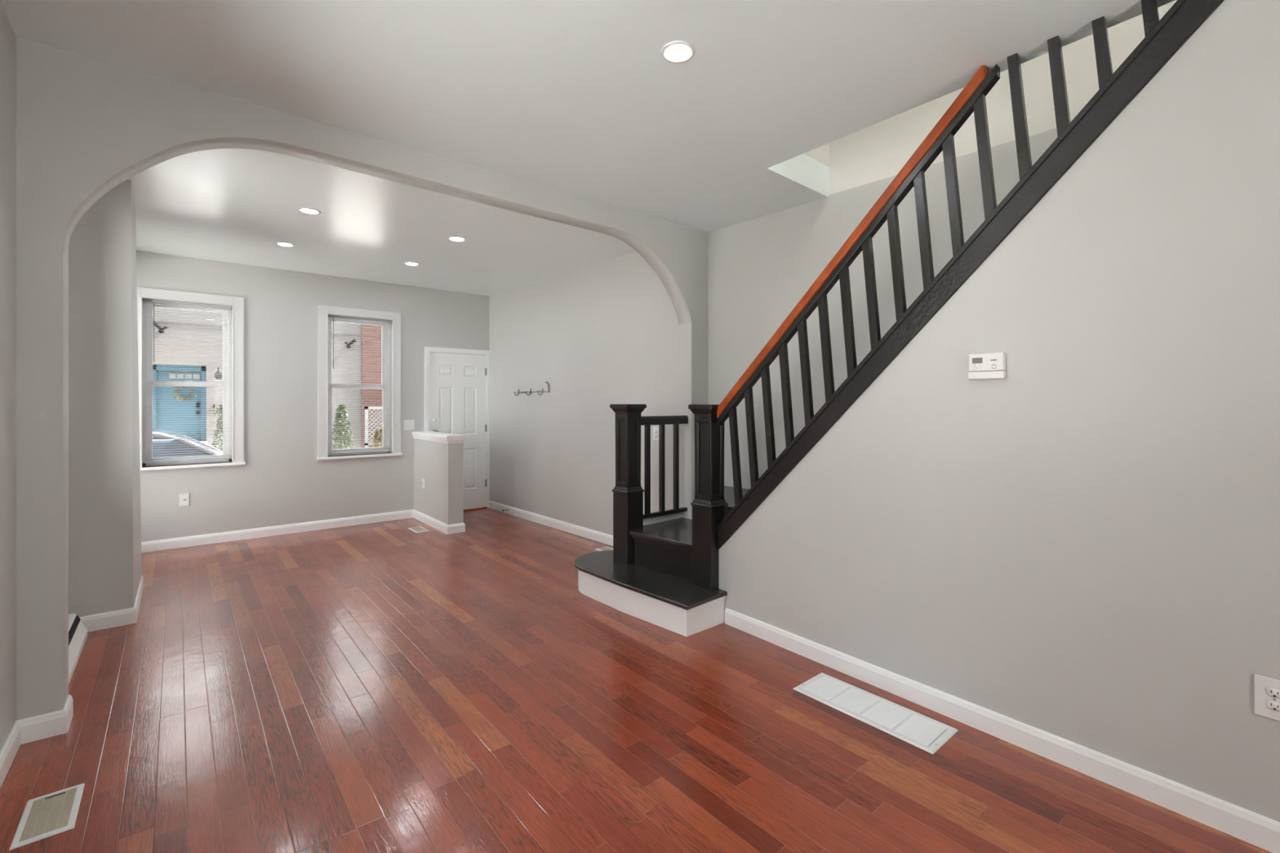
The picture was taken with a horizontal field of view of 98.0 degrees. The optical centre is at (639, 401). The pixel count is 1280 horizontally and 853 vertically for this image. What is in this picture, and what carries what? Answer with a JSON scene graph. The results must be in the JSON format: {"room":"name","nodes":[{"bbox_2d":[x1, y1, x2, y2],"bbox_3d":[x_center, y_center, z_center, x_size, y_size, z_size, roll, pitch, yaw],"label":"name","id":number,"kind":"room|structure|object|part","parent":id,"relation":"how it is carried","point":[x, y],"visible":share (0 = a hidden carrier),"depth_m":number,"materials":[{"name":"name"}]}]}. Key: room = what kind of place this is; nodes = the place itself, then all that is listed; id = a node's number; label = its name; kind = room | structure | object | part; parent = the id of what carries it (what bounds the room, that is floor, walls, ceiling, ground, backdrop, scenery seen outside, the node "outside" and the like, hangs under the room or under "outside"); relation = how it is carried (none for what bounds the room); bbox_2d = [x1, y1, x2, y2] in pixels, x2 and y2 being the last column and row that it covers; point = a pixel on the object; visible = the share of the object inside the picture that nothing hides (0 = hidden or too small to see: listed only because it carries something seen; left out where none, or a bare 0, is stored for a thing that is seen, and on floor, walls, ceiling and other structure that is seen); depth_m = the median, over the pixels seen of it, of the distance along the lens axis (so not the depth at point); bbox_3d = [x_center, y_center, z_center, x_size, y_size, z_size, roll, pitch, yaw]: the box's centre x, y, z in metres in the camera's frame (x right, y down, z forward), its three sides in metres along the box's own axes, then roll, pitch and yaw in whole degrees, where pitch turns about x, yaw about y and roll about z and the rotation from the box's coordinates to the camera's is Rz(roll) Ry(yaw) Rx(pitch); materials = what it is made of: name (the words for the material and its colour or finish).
{"room":"empty living room","nodes":[
{"label":"empty living room","id":0,"kind":"room"},
{"bbox_2d":[0,0,16,751],"bbox_3d":[-0.795,-0.125,-0.011,0.263,2.950,5.600,0,0,-40],"label":"wall","id":1,"kind":"structure","parent":0,"point":[7,36],"depth_m":2.08,"materials":[{"name":"grey paint"}]},
{"bbox_2d":[0,694,73,788],"bbox_3d":[-0.671,1.304,0.158,0.144,0.093,5.701,0,0,-40],"label":"baseboard","id":2,"kind":"structure","parent":1,"relation":"attached to","point":[24,731],"depth_m":2.21,"materials":[{"name":"white paint"}]},
{"bbox_2d":[68,179,142,617],"bbox_3d":[-3.565,-0.010,3.544,0.556,2.720,0.830,0,0,-40],"label":"wall","id":3,"kind":"structure","parent":0,"point":[105,562],"depth_m":3.32,"materials":[{"name":"grey paint"}]},
{"bbox_2d":[79,575,143,631],"bbox_3d":[-3.462,1.304,3.622,0.314,0.093,0.844,0,0,-40],"label":"baseboard","id":4,"kind":"structure","parent":3,"relation":"attached to","point":[95,622],"depth_m":3.34,"materials":[{"name":"white paint"}]},
{"bbox_2d":[136,250,488,542],"bbox_3d":[-3.205,-0.075,6.193,5.000,2.850,0.240,0,0,-40],"label":"wall","id":5,"kind":"structure","parent":0,"point":[282,480],"depth_m":5.70,"materials":[{"name":"grey paint"}]},
{"bbox_2d":[179,493,189,506],"bbox_3d":[-4.235,0.910,5.169,0.070,0.115,0.016,0,0,-40],"label":"wall jack plate","id":6,"kind":"object","parent":5,"relation":"attached to","point":[184,498],"visible":1,"depth_m":5.17,"materials":[{"name":"white plastic"}]},
{"bbox_2d":[137,287,244,471],"bbox_3d":[-4.264,-0.205,5.259,0.853,1.638,0.240,0,0,-40],"label":"window","id":7,"kind":"structure","parent":5,"relation":"in","point":[234,388],"depth_m":5.31,"materials":[{"name":"white paint"}]},
{"bbox_3d":[-4.325,-0.529,5.332,0.609,0.767,0.030,0,0,-40],"label":"sash","id":8,"kind":"part","parent":7,"relation":"part of","materials":[{"name":"white plastic"}]},
{"bbox_2d":[143,297,231,462],"bbox_3d":[-4.241,-0.194,5.231,0.641,1.487,0.042,0,0,-40],"label":"window blind","id":9,"kind":"object","parent":7,"relation":"attached to","point":[146,300],"visible":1,"depth_m":5.22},
{"bbox_3d":[-4.245,0.542,5.236,0.633,0.016,0.024,0,0,-40],"label":"rail","id":10,"kind":"part","parent":9,"relation":"part of","materials":[{"name":"white plastic"}]},
{"bbox_3d":[-4.300,0.184,5.301,0.609,0.761,0.030,0,0,-40],"label":"sash","id":11,"kind":"part","parent":7,"relation":"part of","materials":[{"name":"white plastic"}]},
{"bbox_3d":[-4.232,0.601,5.220,0.853,0.026,0.140,0,0,-40],"label":"sill","id":12,"kind":"part","parent":7,"relation":"part of","materials":[{"name":"white paint"}]},
{"bbox_2d":[141,509,413,552],"bbox_3d":[-3.696,1.304,5.619,2.750,0.093,0.014,0,0,-40],"label":"baseboard","id":13,"kind":"structure","parent":5,"relation":"attached to","point":[188,541],"depth_m":5.58,"materials":[{"name":"white paint"}]},
{"bbox_2d":[316,304,402,460],"bbox_3d":[-3.131,-0.205,6.202,0.853,1.638,0.240,0,0,-40],"label":"window","id":14,"kind":"structure","parent":5,"relation":"in","point":[325,390],"depth_m":6.18,"materials":[{"name":"white paint"}]},
{"bbox_3d":[-3.192,-0.529,6.276,0.609,0.767,0.030,0,0,-40],"label":"sash","id":15,"kind":"part","parent":14,"relation":"part of","materials":[{"name":"white plastic"}]},
{"bbox_3d":[-3.166,0.184,6.245,0.609,0.761,0.030,0,0,-40],"label":"sash","id":16,"kind":"part","parent":14,"relation":"part of","materials":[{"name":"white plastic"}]},
{"bbox_3d":[-3.176,-0.175,6.256,0.669,1.530,0.100,0,0,-40],"label":"frame","id":17,"kind":"part","parent":14,"relation":"part of","materials":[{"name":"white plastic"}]},
{"bbox_2d":[328,314,391,454],"bbox_3d":[-3.108,-0.186,6.175,0.641,1.502,0.042,0,0,-40],"label":"window blind","id":18,"kind":"object","parent":14,"relation":"attached to","point":[329,315],"visible":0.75,"depth_m":6.16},
{"bbox_3d":[-3.112,0.557,6.179,0.633,0.016,0.024,0,0,-40],"label":"rail","id":19,"kind":"part","parent":18,"relation":"part of","materials":[{"name":"white plastic"}]},
{"bbox_3d":[-3.099,0.601,6.164,0.853,0.026,0.140,0,0,-40],"label":"sill","id":20,"kind":"part","parent":14,"relation":"part of","materials":[{"name":"white paint"}]},
{"bbox_2d":[403,419,414,430],"bbox_3d":[-2.683,0.269,6.462,0.122,0.118,0.014,0,0,-40],"label":"light switch","id":21,"kind":"object","parent":5,"relation":"attached to","point":[408,424],"visible":1,"depth_m":6.46,"materials":[{"name":"white plastic"}]},
{"bbox_2d":[424,346,489,511],"bbox_3d":[-2.265,0.347,6.874,0.816,2.005,0.216,0,0,-40],"label":"door","id":22,"kind":"structure","parent":5,"relation":"in","point":[457,384],"depth_m":6.92,"materials":[{"name":"white paint"}]},
{"bbox_2d":[16,36,708,720],"bbox_3d":[-1.066,-0.080,3.327,4.074,2.860,0.148,0,0,-37],"label":"wall","id":23,"kind":"structure","parent":0,"point":[86,126],"depth_m":2.32,"materials":[{"name":"grey paint"}]},
{"bbox_2d":[413,438,463,524],"bbox_3d":[-2.240,0.858,6.144,0.160,0.985,1.070,0,0,-40],"label":"wall","id":24,"kind":"structure","parent":0,"point":[441,464],"depth_m":5.85,"materials":[{"name":"grey paint"}]},
{"bbox_2d":[422,478,424,488],"bbox_3d":[-2.436,0.917,6.248,0.009,0.115,0.070,0,0,-40],"label":"half wall outlet","id":25,"kind":"object","parent":24,"relation":"attached to","point":[423,479],"visible":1,"depth_m":6.24,"materials":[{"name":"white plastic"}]},
{"bbox_2d":[413,509,465,534],"bbox_3d":[-2.235,1.304,6.139,0.188,0.093,1.084,0,0,-40],"label":"baseboard","id":26,"kind":"structure","parent":24,"relation":"attached to","point":[443,527],"depth_m":5.83,"materials":[{"name":"white paint"}]},
{"bbox_2d":[412,431,466,443],"bbox_3d":[-2.233,0.386,6.136,0.204,0.078,1.092,0,0,-40],"label":"trim","id":27,"kind":"structure","parent":24,"relation":"on","point":[445,437],"depth_m":5.88,"materials":[{"name":"white paint"}]},
{"bbox_2d":[0,0,1175,296],"bbox_3d":[-0.364,-1.495,2.586,4.750,0.300,9.240,0,0,-40],"label":"ceiling","id":28,"kind":"structure","parent":0,"point":[578,97],"depth_m":2.55,"materials":[{"name":"paint"}]},
{"bbox_2d":[275,241,294,246],"bbox_3d":[-3.041,-1.349,4.765,0.140,0.010,0.140,0,0,-40],"label":"recessed light","id":29,"kind":"object","parent":28,"relation":"in","point":[279,243],"visible":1,"depth_m":4.76,"materials":[{"name":"white plastic"}]},
{"bbox_2d":[278,243,292,246],"bbox_3d":[-3.041,-1.350,4.765,0.101,0.007,0.101,0,0,-40],"label":"diffuser","id":30,"kind":"object","parent":29,"relation":"attached to","point":[279,244],"depth_m":4.76,"materials":[{"name":"white"}]},
{"bbox_2d":[298,207,320,214],"bbox_3d":[-2.334,-1.349,3.932,0.140,0.010,0.140,0,0,-40],"label":"recessed light","id":31,"kind":"object","parent":28,"relation":"in","point":[304,210],"visible":1,"depth_m":3.92,"materials":[{"name":"white plastic"}]},
{"bbox_2d":[301,208,318,213],"bbox_3d":[-2.334,-1.350,3.932,0.101,0.007,0.101,0,0,-40],"label":"diffuser","id":32,"kind":"object","parent":31,"relation":"attached to","point":[304,211],"depth_m":3.93,"materials":[{"name":"white"}]},
{"bbox_2d":[404,262,419,266],"bbox_3d":[-2.230,-1.349,5.437,0.140,0.010,0.140,0,0,-40],"label":"recessed light","id":33,"kind":"object","parent":28,"relation":"in","point":[413,264],"visible":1,"depth_m":5.44,"materials":[{"name":"white plastic"}]},
{"bbox_2d":[406,262,417,265],"bbox_3d":[-2.230,-1.350,5.437,0.101,0.007,0.101,0,0,-40],"label":"diffuser","id":34,"kind":"object","parent":33,"relation":"attached to","point":[408,264],"depth_m":5.44,"materials":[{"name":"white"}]},
{"bbox_2d":[448,236,466,241],"bbox_3d":[-1.515,-1.349,4.607,0.140,0.010,0.140,0,0,-40],"label":"recessed light","id":35,"kind":"object","parent":28,"relation":"in","point":[451,238],"visible":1,"depth_m":4.59,"materials":[{"name":"white plastic"}]},
{"bbox_2d":[450,237,463,240],"bbox_3d":[-1.515,-1.350,4.607,0.101,0.007,0.101,0,0,-40],"label":"diffuser","id":36,"kind":"object","parent":35,"relation":"attached to","point":[451,238],"depth_m":4.60,"materials":[{"name":"white"}]},
{"bbox_2d":[660,40,695,63],"bbox_3d":[0.151,-1.393,2.217,0.140,0.010,0.140,0,0,-40],"label":"recessed light","id":37,"kind":"object","parent":28,"relation":"in","point":[674,51],"visible":1,"depth_m":2.21,"materials":[{"name":"white plastic"}]},
{"bbox_2d":[665,44,690,60],"bbox_3d":[0.151,-1.394,2.217,0.101,0.007,0.101,0,0,-40],"label":"diffuser","id":38,"kind":"object","parent":37,"relation":"attached to","point":[673,52],"depth_m":2.22,"materials":[{"name":"white plastic"}]},
{"bbox_2d":[0,507,1271,852],"bbox_3d":[-0.252,1.410,2.647,4.800,0.120,9.390,0,0,-40],"label":"floor","id":39,"kind":"structure","parent":0,"point":[387,686],"depth_m":2.24,"materials":[{"name":"brown wood"}]},
{"bbox_2d":[8,783,84,850],"bbox_3d":[-1.929,1.347,1.819,0.138,0.006,0.265,0,0,-40],"label":"floor vent","id":40,"kind":"object","parent":39,"relation":"in","point":[55,813],"visible":1,"depth_m":1.81,"materials":[{"name":"white plastic"}]},
{"bbox_2d":[18,787,76,842],"bbox_3d":[-1.929,1.347,1.819,0.104,0.004,0.231,0,0,-40],"label":"grille","id":41,"kind":"object","parent":40,"relation":"attached to","point":[55,812],"depth_m":1.81,"materials":[{"name":"beige metal"}]},
{"bbox_2d":[408,526,429,533],"bbox_3d":[-2.333,1.347,5.865,0.134,0.006,0.266,0,0,-40],"label":"floor vent","id":42,"kind":"object","parent":39,"relation":"in","point":[418,529],"visible":1,"depth_m":5.86,"materials":[{"name":"white plastic"}]},
{"bbox_2d":[411,526,426,532],"bbox_3d":[-2.333,1.347,5.865,0.100,0.004,0.232,0,0,-40],"label":"grille","id":43,"kind":"object","parent":42,"relation":"attached to","point":[418,529],"depth_m":5.87,"materials":[{"name":"beige metal"}]},
{"bbox_2d":[595,546,613,551],"bbox_3d":[-0.276,1.347,5.032,0.135,0.006,0.257,0,0,-40],"label":"floor vent","id":44,"kind":"object","parent":39,"relation":"in","point":[604,548],"visible":0.42,"depth_m":5.09,"materials":[{"name":"white plastic"}]},
{"bbox_2d":[793,672,958,754],"bbox_3d":[1.013,1.346,2.449,0.240,0.008,0.630,0,0,-40],"label":"floor vent","id":45,"kind":"object","parent":39,"relation":"in","point":[927,734],"visible":1,"depth_m":2.41,"materials":[{"name":"white plastic"}]},
{"bbox_2d":[573,0,1224,636],"bbox_3d":[1.038,-0.172,3.106,1.095,3.045,3.626,0,0,-43],"label":"staircase","id":46,"kind":"structure","parent":39,"relation":"on","point":[661,569],"depth_m":2.84,"materials":[{"name":"black paint"}]},
{"bbox_3d":[-0.086,0.355,4.042,0.127,0.468,0.127,0,0,-43],"label":"panel moulding","id":47,"kind":"part","parent":46,"relation":"part of","materials":[{"name":"black paint"}]},
{"bbox_3d":[-0.086,0.613,4.042,0.155,1.081,0.155,0,0,-43],"label":"newel post","id":48,"kind":"part","parent":46,"relation":"part of","materials":[{"name":"black paint"}]},
{"bbox_3d":[-0.086,0.632,4.042,0.168,0.041,0.168,0,0,-43],"label":"moulding","id":49,"kind":"part","parent":46,"relation":"part of","materials":[{"name":"black paint"}]},
{"bbox_3d":[0.029,1.191,3.781,0.517,0.022,1.219,0,0,-40],"label":"scotia moulding","id":50,"kind":"part","parent":46,"relation":"part of","materials":[{"name":"black paint"}]},
{"bbox_3d":[0.165,0.953,3.767,0.126,0.022,0.540,0,0,-40],"label":"cove moulding","id":51,"kind":"part","parent":46,"relation":"part of","materials":[{"name":"black paint"}]},
{"bbox_3d":[0.157,1.107,4.249,0.480,0.487,0.025,0,0,-43],"label":"panel","id":52,"kind":"part","parent":46,"relation":"part of","materials":[{"name":"white paint"}]},
{"bbox_3d":[0.169,0.140,4.220,0.501,0.065,0.056,0,0,-40],"label":"landing handrail","id":53,"kind":"part","parent":46,"relation":"part of","materials":[{"name":"black paint"}]},
{"bbox_3d":[0.173,0.844,4.223,0.491,0.028,0.036,0,0,-40],"label":"rail","id":54,"kind":"part","parent":46,"relation":"part of","materials":[{"name":"black paint"}]},
{"bbox_3d":[0.438,0.613,3.507,0.155,1.081,0.155,0,0,-43],"label":"newel post","id":55,"kind":"part","parent":46,"relation":"part of","materials":[{"name":"black paint"}]},
{"bbox_3d":[0.438,0.355,3.507,0.127,0.468,0.127,0,0,-43],"label":"panel moulding","id":56,"kind":"part","parent":46,"relation":"part of","materials":[{"name":"black paint"}]},
{"bbox_3d":[0.438,0.632,3.507,0.168,0.041,0.168,0,0,-43],"label":"moulding","id":57,"kind":"part","parent":46,"relation":"part of","materials":[{"name":"black paint"}]},
{"bbox_3d":[0.959,-0.643,2.865,0.064,1.486,1.493,0,0,-39],"label":"handrail","id":58,"kind":"part","parent":46,"relation":"part of","materials":[{"name":"red wood"}]},
{"bbox_2d":[488,128,1057,535],"bbox_3d":[1.205,-0.009,3.996,0.835,2.718,9.200,0,0,-40],"label":"wall","id":59,"kind":"structure","parent":0,"point":[602,334],"depth_m":4.75,"materials":[{"name":"grey paint"}]},
{"bbox_2d":[514,381,549,395],"bbox_3d":[-1.249,-0.145,6.292,0.073,0.151,0.729,0,0,-42],"label":"coat hook rack","id":60,"kind":"object","parent":59,"relation":"attached to","point":[547,383],"visible":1,"depth_m":6.26,"materials":[{"name":"metal"}]},
{"bbox_3d":[-1.228,-0.111,6.316,0.006,0.018,0.721,0,0,-42],"label":"rail","id":61,"kind":"part","parent":60,"relation":"part of","materials":[{"name":"metal"}]},
{"bbox_2d":[488,500,613,546],"bbox_3d":[-0.781,1.304,5.809,0.022,0.093,3.452,0,0,-42],"label":"baseboard","id":62,"kind":"structure","parent":59,"relation":"attached to","point":[604,538],"depth_m":5.92,"materials":[{"name":"white paint"}]},
{"bbox_2d":[653,426,658,440],"bbox_3d":[0.138,0.275,4.787,0.009,0.120,0.075,0,0,-42],"label":"wall outlet","id":63,"kind":"object","parent":59,"relation":"attached to","point":[655,429],"visible":0.91,"depth_m":4.78,"materials":[{"name":"white plastic"}]},
{"bbox_2d":[804,0,1177,194],"bbox_3d":[2.485,-2.659,1.939,1.500,2.582,4.600,0,0,-40],"label":"wall","id":64,"kind":"structure","parent":0,"point":[878,151],"depth_m":3.00,"materials":[{"name":"beige paint"}]},
{"bbox_2d":[719,0,1279,822],"bbox_3d":[1.953,-0.080,1.649,0.045,2.860,4.637,0,0,-39],"label":"wall","id":65,"kind":"structure","parent":0,"point":[1080,545],"depth_m":1.99,"materials":[{"name":"grey paint"}]},
{"bbox_2d":[968,351,1006,379],"bbox_3d":[1.412,-0.145,2.266,0.032,0.104,0.132,0,0,-40],"label":"thermostat","id":66,"kind":"object","parent":65,"relation":"attached to","point":[980,365],"visible":1,"depth_m":2.25,"materials":[{"name":"white plastic"}]},
{"bbox_2d":[724,608,1279,852],"bbox_3d":[1.950,1.304,1.605,0.014,0.093,4.573,0,0,-39],"label":"baseboard","id":67,"kind":"structure","parent":65,"relation":"attached to","point":[1260,831],"depth_m":2.10,"materials":[{"name":"white paint"}]},
{"bbox_2d":[1253,674,1279,720],"bbox_3d":[1.903,0.892,1.668,0.009,0.122,0.084,0,0,-39],"label":"duplex outlet","id":68,"kind":"object","parent":65,"relation":"attached to","point":[1266,690],"visible":1,"depth_m":1.68,"materials":[{"name":"white plastic"}]},
{"bbox_2d":[1266,687,1279,698],"bbox_3d":[1.901,0.873,1.666,0.003,0.026,0.034,0,0,-40],"label":"receptacle","id":69,"kind":"object","parent":68,"relation":"attached to","point":[1271,692],"depth_m":1.67,"materials":[{"name":"white plastic"}]},
{"bbox_2d":[1266,700,1279,711],"bbox_3d":[1.901,0.912,1.666,0.003,0.026,0.034,0,0,-40],"label":"receptacle","id":70,"kind":"object","parent":68,"relation":"attached to","point":[1271,705],"depth_m":1.67,"materials":[{"name":"white plastic"}]},
{"bbox_3d":[-3.820,-0.025,3.456,0.450,2.750,3.600,0,0,-40],"label":"wall","id":71,"kind":"structure","parent":0,"visible":0},
{"bbox_2d":[68,613,87,684],"bbox_3d":[-2.993,1.278,2.895,0.104,0.145,0.720,0,0,-40],"label":"air vent","id":72,"kind":"object","parent":71,"relation":"in","point":[77,632],"visible":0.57,"depth_m":2.98,"materials":[{"name":"white metal"}]},
{"label":"outside","id":73,"kind":"structure","parent":0,"visible":0},
{"bbox_3d":[-17.589,2.000,28.940,70.000,0.200,53.010,0,0,-40],"label":"ground","id":74,"kind":"structure","parent":73,"visible":0},
{"bbox_2d":[152,428,222,457],"bbox_3d":[-7.188,1.145,8.131,4.388,1.510,1.725,0,0,-40],"label":"parked car","id":75,"kind":"object","parent":74,"relation":"on","point":[157,433],"visible":0.16,"depth_m":7.79,"materials":[{"name":"paint"}]},
{"bbox_2d":[152,306,361,450],"bbox_3d":[-15.177,-1.175,14.677,13.455,6.150,4.020,0,0,-40],"label":"house","id":76,"kind":"structure","parent":74,"relation":"on","point":[160,397],"depth_m":14.96,"materials":[{"name":"paint"}]},
{"bbox_2d":[152,320,168,333],"bbox_3d":[-12.339,-1.922,14.293,0.346,0.294,0.242,0,0,-40],"label":"security light","id":77,"kind":"object","parent":76,"relation":"attached to","point":[161,330],"visible":0.86,"depth_m":14.31,"materials":[{"name":"grey metal"}]},
{"bbox_3d":[-12.312,-0.680,14.648,0.140,0.140,0.020,0,0,-40],"label":"door pane","id":78,"kind":"part","parent":76,"relation":"part of","materials":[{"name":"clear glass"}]},
{"bbox_3d":[-12.230,0.110,14.762,0.923,1.880,0.060,0,0,-40],"label":"door","id":79,"kind":"part","parent":76,"relation":"part of","materials":[{"name":"blue paint"}]},
{"bbox_3d":[-12.217,0.040,14.754,1.113,2.020,0.190,0,0,-40],"label":"door frame","id":80,"kind":"part","parent":76,"relation":"part of","materials":[{"name":"blue paint"}]},
{"bbox_3d":[-12.186,-0.680,14.753,0.140,0.140,0.020,0,0,-40],"label":"door pane","id":81,"kind":"part","parent":76,"relation":"part of","materials":[{"name":"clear glass"}]},
{"bbox_2d":[173,370,196,401],"bbox_3d":[-12.082,-0.471,14.773,0.505,0.958,0.113,0,0,-40],"label":"wreath","id":82,"kind":"object","parent":76,"relation":"attached to","point":[183,398],"visible":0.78,"depth_m":14.74,"materials":[{"name":"green plant"}]},
{"bbox_3d":[-12.059,-0.680,14.859,0.140,0.140,0.020,0,0,-40],"label":"door pane","id":83,"kind":"part","parent":76,"relation":"part of","materials":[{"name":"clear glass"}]},
{"bbox_3d":[-11.932,-0.680,14.964,0.140,0.140,0.020,0,0,-40],"label":"door pane","id":84,"kind":"part","parent":76,"relation":"part of","materials":[{"name":"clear glass"}]},
{"bbox_2d":[212,404,222,420],"bbox_3d":[-11.280,0.507,15.060,0.518,0.854,0.387,0,0,-40],"label":"plant","id":85,"kind":"object","parent":76,"relation":"attached to","point":[220,408],"visible":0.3,"depth_m":14.98,"materials":[{"name":"green plant"}]},
{"bbox_2d":[214,367,222,379],"bbox_3d":[-11.404,-0.772,15.047,0.180,0.344,0.301,0,0,-40],"label":"wall lantern","id":86,"kind":"object","parent":76,"relation":"attached to","point":[217,375],"visible":0.85,"depth_m":14.96,"materials":[{"name":"grey metal"}]},
{"bbox_2d":[344,338,356,348],"bbox_3d":[-8.924,-1.802,17.136,0.346,0.294,0.242,0,0,-40],"label":"security light","id":87,"kind":"object","parent":76,"relation":"attached to","point":[348,346],"visible":0.94,"depth_m":17.13,"materials":[{"name":"grey metal"}]},
{"bbox_2d":[361,324,382,448],"bbox_3d":[-6.329,-1.475,22.024,9.543,6.750,4.050,0,0,-40],"label":"brick building","id":88,"kind":"structure","parent":74,"relation":"on","point":[371,397],"depth_m":17.58,"materials":[{"name":"red brick"}]},
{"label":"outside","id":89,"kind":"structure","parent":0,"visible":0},
{"bbox_3d":[-7.227,1.830,16.494,70.000,0.140,3.400,0,0,-40],"label":"ground","id":90,"kind":"structure","parent":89,"visible":0},
{"bbox_2d":[210,415,222,451],"bbox_3d":[-10.954,1.054,14.571,0.459,1.412,0.387,0,0,-40],"label":"shrub","id":91,"kind":"object","parent":90,"relation":"on","point":[220,422],"visible":0.43,"depth_m":14.49,"materials":[{"name":"green plant"}]},
{"bbox_2d":[332,404,353,449],"bbox_3d":[-8.820,0.905,16.462,0.664,1.710,0.549,0,0,-40],"label":"shrub","id":92,"kind":"object","parent":90,"relation":"on","point":[342,408],"visible":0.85,"depth_m":16.42,"materials":[{"name":"green plant"}]},
{"bbox_2d":[364,406,382,448],"bbox_3d":[-7.393,0.955,17.788,2.644,1.610,0.080,0,0,-40],"label":"lattice fence","id":93,"kind":"object","parent":90,"relation":"on","point":[366,430],"visible":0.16,"depth_m":17.05,"materials":[{"name":"white paint"}]},
{"bbox_2d":[370,426,382,447],"bbox_3d":[-7.870,1.252,16.865,0.625,1.017,0.529,0,0,-40],"label":"shrub","id":94,"kind":"object","parent":90,"relation":"on","point":[379,429],"visible":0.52,"depth_m":16.78,"materials":[{"name":"yellow plant"}]}
]}

